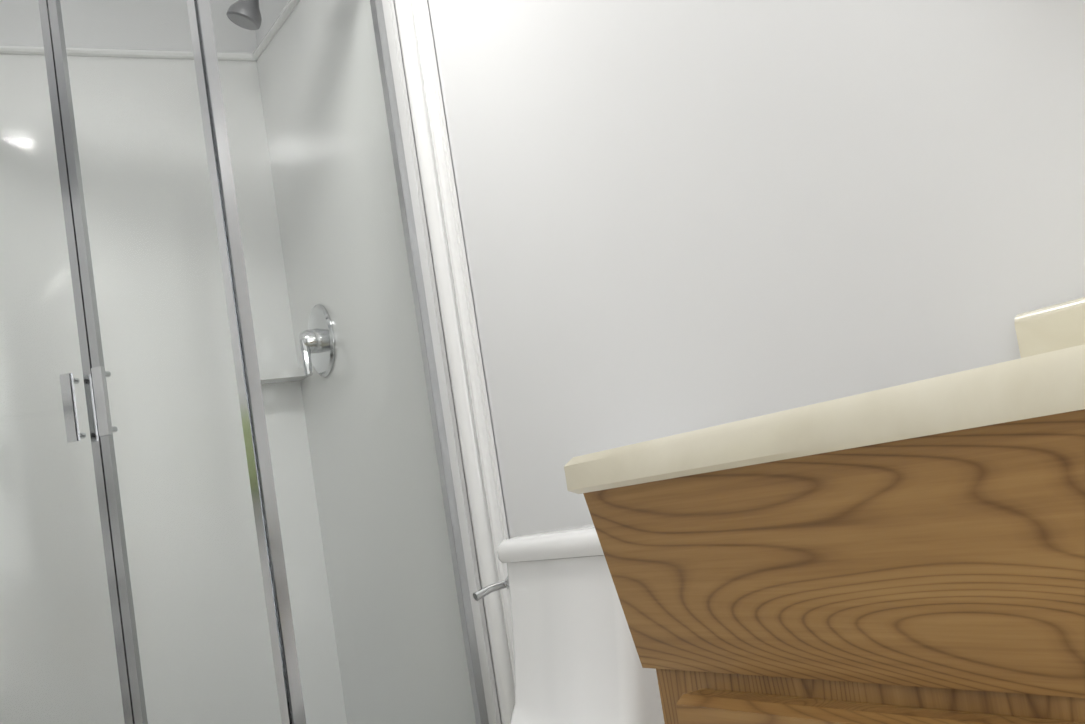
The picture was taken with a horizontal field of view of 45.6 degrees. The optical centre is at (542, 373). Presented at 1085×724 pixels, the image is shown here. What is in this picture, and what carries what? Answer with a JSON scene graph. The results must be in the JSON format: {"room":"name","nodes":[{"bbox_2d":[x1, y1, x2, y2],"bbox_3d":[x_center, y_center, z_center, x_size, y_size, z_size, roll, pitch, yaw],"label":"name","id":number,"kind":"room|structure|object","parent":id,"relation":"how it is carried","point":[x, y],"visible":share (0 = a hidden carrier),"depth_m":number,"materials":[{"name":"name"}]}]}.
{"room":"bathroom","nodes":[
{"label":"bathroom","id":0,"kind":"room"},
{"bbox_2d":[0,0,256,52],"bbox_3d":[-1.616,0.181,2.811,2.260,2.210,0.100,-6,-7,-29],"label":"wall","id":1,"kind":"structure","parent":0,"point":[132,15],"depth_m":3.25,"materials":[{"name":"paint"}]},
{"bbox_2d":[255,0,1084,723],"bbox_3d":[0.226,-0.209,1.839,0.100,2.210,3.620,-6,-7,-29],"label":"wall","id":2,"kind":"structure","parent":0,"point":[681,216],"depth_m":1.68,"materials":[{"name":"paint"}]},
{"bbox_3d":[-0.587,1.005,1.184,2.360,0.060,3.620,-6,-7,-29],"label":"floor","id":3,"kind":"structure","parent":0,"visible":0},
{"bbox_2d":[0,0,514,723],"bbox_3d":[-0.801,0.072,2.605,1.031,2.130,1.057,-6,-7,-29],"label":"shower","id":4,"kind":"object","parent":3,"relation":"on","point":[232,478],"visible":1,"depth_m":3.00,"materials":[{"name":"white plastic"}]},
{"bbox_2d":[473,524,664,723],"bbox_3d":[-0.124,0.595,1.705,0.760,0.710,0.393,-6,-7,-29],"label":"toilet","id":5,"kind":"object","parent":3,"relation":"on","point":[576,659],"visible":0.52,"depth_m":1.79,"materials":[{"name":"white ceramic"}]},
{"bbox_2d":[564,297,1084,723],"bbox_3d":[0.502,0.281,0.747,0.539,0.940,0.918,-6,-7,-29],"label":"bathroom vanity","id":6,"kind":"object","parent":3,"relation":"on","point":[911,553],"visible":1,"depth_m":0.78,"materials":[{"name":"brown wood"}]}
]}

